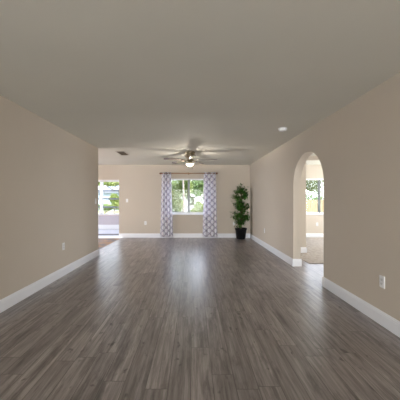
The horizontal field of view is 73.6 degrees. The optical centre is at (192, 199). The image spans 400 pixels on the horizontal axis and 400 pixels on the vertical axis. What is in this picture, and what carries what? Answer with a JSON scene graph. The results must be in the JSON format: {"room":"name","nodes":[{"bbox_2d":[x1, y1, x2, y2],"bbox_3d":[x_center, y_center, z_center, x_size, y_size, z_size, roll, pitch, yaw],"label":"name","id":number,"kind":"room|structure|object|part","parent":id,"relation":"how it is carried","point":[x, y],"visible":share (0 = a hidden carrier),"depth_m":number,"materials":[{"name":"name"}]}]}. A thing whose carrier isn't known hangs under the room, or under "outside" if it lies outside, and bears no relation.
{"room":"empty living room","nodes":[
{"label":"empty living room","id":0,"kind":"room"},
{"bbox_2d":[0,95,97,299],"bbox_3d":[-2.221,0.040,-0.200,0.120,2.440,12.600,0,0,0],"label":"wall","id":1,"kind":"structure","parent":0,"point":[49,174],"depth_m":3.78,"materials":[{"name":"beige paint"}]},
{"bbox_2d":[0,249,98,312],"bbox_3d":[-2.153,1.190,-0.192,0.016,0.140,12.616,0,0,0],"label":"baseboard","id":2,"kind":"structure","parent":1,"relation":"attached to","point":[9,301],"depth_m":3.78,"materials":[{"name":"white paint"}]},
{"bbox_2d":[98,216,118,224],"bbox_3d":[-3.700,0.060,11.660,4.600,2.400,0.120,0,0,0],"label":"wall","id":3,"kind":"structure","parent":0,"point":[102,220],"depth_m":11.60,"materials":[{"name":"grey paint"}]},
{"bbox_2d":[98,182,118,215],"bbox_3d":[-3.763,-0.092,11.620,3.725,1.535,0.160,0,0,0],"label":"window","id":4,"kind":"structure","parent":3,"relation":"in","point":[101,190],"depth_m":11.62,"materials":[{"name":"white paint"}]},
{"bbox_3d":[-3.980,-0.100,11.645,0.110,1.400,0.110,0,0,0],"label":"post","id":5,"kind":"part","parent":4,"relation":"part of","materials":[{"name":"white paint"}]},
{"bbox_3d":[-3.190,-0.400,11.645,1.470,0.064,0.050,0,0,0],"label":"rail","id":6,"kind":"part","parent":4,"relation":"part of","materials":[{"name":"white paint"}]},
{"bbox_3d":[-3.190,-0.050,11.645,1.470,0.064,0.050,0,0,0],"label":"rail","id":7,"kind":"part","parent":4,"relation":"part of","materials":[{"name":"white paint"}]},
{"bbox_3d":[-3.190,0.310,11.645,1.470,0.064,0.050,0,0,0],"label":"rail","id":8,"kind":"part","parent":4,"relation":"part of","materials":[{"name":"white paint"}]},
{"bbox_2d":[98,225,118,228],"bbox_3d":[-3.750,1.165,11.586,4.500,0.190,0.028,0,0,0],"label":"baseboard","id":9,"kind":"structure","parent":3,"relation":"attached to","point":[99,226],"depth_m":11.57,"materials":[{"name":"white paint"}]},
{"bbox_2d":[98,229,118,235],"bbox_3d":[-3.750,1.287,10.445,4.500,0.046,2.310,0,0,0],"label":"floor","id":10,"kind":"structure","parent":0,"point":[100,231],"depth_m":10.55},
{"bbox_2d":[98,236,118,237],"bbox_3d":[-3.895,1.281,9.035,2.810,0.058,0.490,0,0,0],"label":"threshold","id":11,"kind":"object","parent":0,"point":[98,236],"visible":0.11,"depth_m":9.05,"materials":[{"name":"white"}]},
{"bbox_2d":[98,238,119,249],"bbox_3d":[-4.187,1.285,5.890,3.626,0.050,5.780,0,0,0],"label":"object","id":12,"kind":"structure","parent":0,"point":[102,242],"depth_m":8.11,"materials":[{"name":"brown stone"}]},
{"bbox_2d":[0,0,399,164],"bbox_3d":[0.250,-1.240,1.285,12.500,0.120,15.570,0,0,0],"label":"ceiling","id":13,"kind":"structure","parent":0,"point":[152,81],"depth_m":2.40,"materials":[{"name":"paint"}]},
{"bbox_2d":[115,151,128,154],"bbox_3d":[-1.765,-1.170,6.680,0.220,0.023,0.520,0,0,0],"label":"ceiling vent","id":14,"kind":"object","parent":13,"relation":"in","point":[118,152],"visible":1,"depth_m":6.62,"materials":[{"name":"grey"}]},
{"bbox_2d":[164,151,216,168],"bbox_3d":[-0.053,-0.963,6.524,1.285,0.435,1.273,0,0,0],"label":"ceiling fan","id":15,"kind":"object","parent":13,"relation":"hanging from","point":[190,155],"visible":1,"depth_m":6.47,"materials":[{"name":"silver metal"}]},
{"bbox_3d":[-0.461,-0.975,6.380,0.502,0.036,0.139,0,0,-25],"label":"blade","id":16,"kind":"part","parent":15,"relation":"part of","materials":[{"name":"brown wood"}]},
{"bbox_3d":[-0.365,-0.975,6.872,0.139,0.036,0.502,0,0,-43],"label":"blade","id":17,"kind":"part","parent":15,"relation":"part of","materials":[{"name":"brown wood"}]},
{"bbox_2d":[278,127,286,131],"bbox_3d":[1.475,-1.155,4.400,0.144,0.051,0.144,0,0,0],"label":"smoke detector","id":18,"kind":"object","parent":13,"relation":"attached to","point":[282,129],"visible":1,"depth_m":4.36,"materials":[{"name":"white plastic"}]},
{"bbox_2d":[0,238,399,399],"bbox_3d":[1.563,1.285,1.285,7.874,0.050,15.570,0,0,0],"label":"floor","id":19,"kind":"structure","parent":0,"point":[143,318],"depth_m":2.50,"materials":[{"name":"grey wood"}]},
{"bbox_2d":[231,183,249,238],"bbox_3d":[1.506,0.347,8.635,0.678,1.826,0.446,0,0,0],"label":"potted tree","id":20,"kind":"object","parent":19,"relation":"on","point":[240,232],"visible":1,"depth_m":8.60,"materials":[{"name":"green plant"}]},
{"bbox_3d":[1.555,1.086,8.660,0.396,0.348,0.396,0,0,0],"label":"pot","id":21,"kind":"part","parent":20,"relation":"part of","materials":[{"name":"black plastic"}]},
{"bbox_2d":[98,165,323,232],"bbox_3d":[0.250,0.040,9.010,12.500,2.440,0.120,0,0,0],"label":"wall","id":22,"kind":"structure","parent":0,"point":[141,185],"depth_m":8.95,"materials":[{"name":"beige paint"}]},
{"bbox_2d":[98,180,118,181],"bbox_3d":[-3.840,0.290,9.002,2.720,1.940,0.095,0,0,0],"label":"trim","id":23,"kind":"structure","parent":22,"relation":"attached to","point":[98,180],"depth_m":8.95,"materials":[{"name":"white paint"}]},
{"bbox_2d":[119,233,249,237],"bbox_3d":[-0.286,1.190,8.942,4.387,0.140,0.016,0,0,0],"label":"baseboard","id":24,"kind":"structure","parent":22,"relation":"attached to","point":[121,235],"depth_m":8.93,"materials":[{"name":"white paint"}]},
{"bbox_2d":[171,179,203,214],"bbox_3d":[-0.150,-0.114,8.982,1.600,1.212,0.135,0,0,0],"label":"window","id":25,"kind":"structure","parent":22,"relation":"in","point":[188,212],"depth_m":9.00,"materials":[{"name":"white plastic"}]},
{"bbox_3d":[-0.150,0.479,8.963,1.600,0.026,0.095,0,0,0],"label":"sill","id":26,"kind":"part","parent":25,"relation":"part of","materials":[{"name":"white paint"}]},
{"bbox_2d":[159,173,217,174],"bbox_3d":[-0.145,-0.880,8.885,1.930,0.080,0.128,0,0,0],"label":"curtain rod","id":27,"kind":"object","parent":22,"relation":"attached to","point":[159,173],"visible":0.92,"depth_m":8.84,"materials":[{"name":"brown metal"}]},
{"bbox_2d":[160,172,172,236],"bbox_3d":[-0.872,0.148,8.851,0.431,2.133,0.093,0,0,0],"label":"curtain","id":28,"kind":"object","parent":27,"relation":"hanging from","point":[166,227],"visible":1,"depth_m":8.85,"materials":[{"name":"fabric"}]},
{"bbox_2d":[203,172,216,236],"bbox_3d":[0.566,0.148,8.850,0.496,2.133,0.091,0,0,0],"label":"curtain","id":29,"kind":"object","parent":27,"relation":"hanging from","point":[209,190],"visible":1,"depth_m":8.85,"materials":[{"name":"fabric"}]},
{"bbox_2d":[306,179,323,214],"bbox_3d":[4.265,-0.114,8.982,1.870,1.212,0.135,0,0,0],"label":"window","id":30,"kind":"structure","parent":22,"relation":"in","point":[319,212],"depth_m":9.00,"materials":[{"name":"white plastic"}]},
{"bbox_2d":[306,233,323,236],"bbox_3d":[3.800,1.190,8.942,3.400,0.140,0.016,0,0,0],"label":"baseboard","id":31,"kind":"structure","parent":22,"relation":"attached to","point":[307,234],"depth_m":8.93,"materials":[{"name":"white paint"}]},
{"bbox_2d":[301,156,318,246],"bbox_3d":[3.773,0.040,6.390,3.453,2.440,0.120,0,0,0],"label":"wall","id":32,"kind":"structure","parent":0,"point":[303,177],"depth_m":6.33,"materials":[{"name":"beige paint"}]},
{"bbox_2d":[301,247,305,252],"bbox_3d":[2.364,1.190,6.322,0.633,0.140,0.016,0,0,0],"label":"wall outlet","id":33,"kind":"structure","parent":32,"relation":"attached to","point":[303,249],"depth_m":6.31,"materials":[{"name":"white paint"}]},
{"bbox_2d":[301,237,323,263],"bbox_3d":[3.900,1.259,7.110,3.200,0.022,3.680,0,0,0],"label":"floor","id":34,"kind":"structure","parent":0,"point":[315,245],"depth_m":6.47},
{"bbox_2d":[250,72,399,320],"bbox_3d":[1.977,0.040,1.225,0.140,2.440,15.450,0,0,0],"label":"wall","id":35,"kind":"structure","parent":0,"point":[357,146],"depth_m":3.25,"materials":[{"name":"beige paint"}]},
{"bbox_2d":[250,234,292,265],"bbox_3d":[1.899,1.190,7.013,0.016,0.140,3.873,0,0,0],"label":"baseboard","id":36,"kind":"structure","parent":35,"relation":"attached to","point":[273,250],"depth_m":6.27,"materials":[{"name":"white paint"}]},
{"bbox_2d":[292,259,301,265],"bbox_3d":[1.977,1.190,5.069,0.172,0.140,0.016,0,0,0],"label":"baseboard","id":37,"kind":"structure","parent":35,"relation":"attached to","point":[295,262],"depth_m":5.06,"materials":[{"name":"white paint"}]},
{"bbox_2d":[322,277,399,337],"bbox_3d":[1.899,1.190,-1.300,0.016,0.140,10.400,0,0,0],"label":"baseboard","id":38,"kind":"structure","parent":35,"relation":"attached to","point":[385,320],"depth_m":2.93,"materials":[{"name":"white paint"}]},
{"bbox_2d":[379,275,384,288],"bbox_3d":[1.901,0.823,2.687,0.012,0.120,0.074,0,0,0],"label":"wall outlet","id":39,"kind":"object","parent":35,"relation":"attached to","point":[381,278],"visible":1,"depth_m":2.68,"materials":[{"name":"white plastic"}]},
{"label":"outside","id":40,"kind":"structure","parent":0,"visible":0},
{"bbox_2d":[98,205,196,213],"bbox_3d":[0.000,1.610,49.540,120.000,0.100,80.920,0,0,0],"label":"ground","id":41,"kind":"structure","parent":40,"point":[104,211],"depth_m":36.22,"materials":[{"name":"white concrete"}]},
{"bbox_2d":[98,186,118,209],"bbox_3d":[-9.700,-0.790,43.000,10.400,4.700,7.000,0,0,0],"label":"house","id":42,"kind":"structure","parent":41,"relation":"on","point":[105,194],"depth_m":40.00,"materials":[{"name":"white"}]},
{"bbox_2d":[98,182,118,189],"bbox_3d":[-6.396,-0.063,20.969,3.267,3.455,1.369,0,0,0],"label":"tree","id":43,"kind":"object","parent":41,"relation":"on","point":[113,184],"visible":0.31,"depth_m":20.83,"materials":[{"name":"green plant"}]},
{"bbox_2d":[98,202,118,213],"bbox_3d":[-7.306,0.915,24.035,2.987,1.508,1.552,0,0,0],"label":"shrub","id":44,"kind":"object","parent":41,"relation":"on","point":[104,204],"visible":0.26,"depth_m":23.82,"materials":[{"name":"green plant"}]},
{"bbox_2d":[109,194,118,213],"bbox_3d":[-5.500,0.595,18.983,1.172,2.143,0.825,0,0,0],"label":"shrub","id":45,"kind":"object","parent":41,"relation":"on","point":[113,202],"visible":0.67,"depth_m":18.85,"materials":[{"name":"green plant"}]},
{"bbox_2d":[172,180,193,211],"bbox_3d":[-0.940,0.233,14.133,1.985,2.860,1.357,0,0,0],"label":"tree","id":46,"kind":"object","parent":41,"relation":"on","point":[177,201],"visible":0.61,"depth_m":13.97,"materials":[{"name":"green plant"}]},
{"bbox_2d":[182,180,184,211],"bbox_3d":[-0.493,-0.176,13.198,1.204,3.677,0.907,0,0,0],"label":"tree","id":47,"kind":"object","parent":41,"relation":"on","point":[182,180],"visible":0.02,"depth_m":13.16,"materials":[{"name":"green plant"}]},
{"bbox_2d":[173,180,202,206],"bbox_3d":[-1.336,-1.478,34.069,13.556,6.293,4.428,0,0,0],"label":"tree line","id":48,"kind":"object","parent":41,"relation":"on","point":[192,199],"visible":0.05,"depth_m":33.47,"materials":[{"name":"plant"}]},
{"bbox_2d":[181,205,198,211],"bbox_3d":[0.400,0.920,16.045,8.090,1.280,0.110,0,0,0],"label":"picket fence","id":49,"kind":"object","parent":41,"relation":"on","point":[186,209],"visible":0.02,"depth_m":15.99,"materials":[{"name":"white wood"}]},
{"bbox_2d":[190,201,202,211],"bbox_3d":[0.427,0.868,14.021,1.380,1.599,0.729,0,0,0],"label":"shrub","id":50,"kind":"object","parent":41,"relation":"on","point":[199,204],"visible":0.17,"depth_m":13.89,"materials":[{"name":"green plant"}]},
{"bbox_2d":[191,180,203,197],"bbox_3d":[1.061,-0.139,18.996,2.717,3.606,1.177,0,0,0],"label":"tree","id":51,"kind":"object","parent":41,"relation":"on","point":[198,188],"visible":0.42,"depth_m":18.77,"materials":[{"name":"green plant"}]},
{"bbox_2d":[306,180,322,191],"bbox_3d":[9.162,-0.689,23.995,4.916,4.721,2.150,0,0,0],"label":"oak tree","id":52,"kind":"object","parent":41,"relation":"on","point":[314,186],"visible":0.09,"depth_m":23.72,"materials":[{"name":"green plant"}]},
{"bbox_2d":[306,180,323,199],"bbox_3d":[12.636,-1.528,40.035,15.857,7.408,5.599,0,0,0],"label":"tree line","id":53,"kind":"object","parent":41,"relation":"on","point":[322,180],"visible":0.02,"depth_m":38.78,"materials":[{"name":"plant"}]},
{"bbox_2d":[306,200,323,211],"bbox_3d":[9.883,0.765,17.045,9.457,1.590,0.110,0,0,0],"label":"fence","id":54,"kind":"object","parent":41,"relation":"on","point":[311,205],"visible":0.07,"depth_m":16.99,"materials":[{"name":"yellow wood"}]},
{"bbox_2d":[306,192,323,199],"bbox_3d":[8.543,0.576,18.189,5.344,2.186,1.614,0,0,0],"label":"hedge","id":55,"kind":"object","parent":41,"relation":"on","point":[316,198],"visible":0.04,"depth_m":18.13,"materials":[{"name":"green plant"}]}
]}

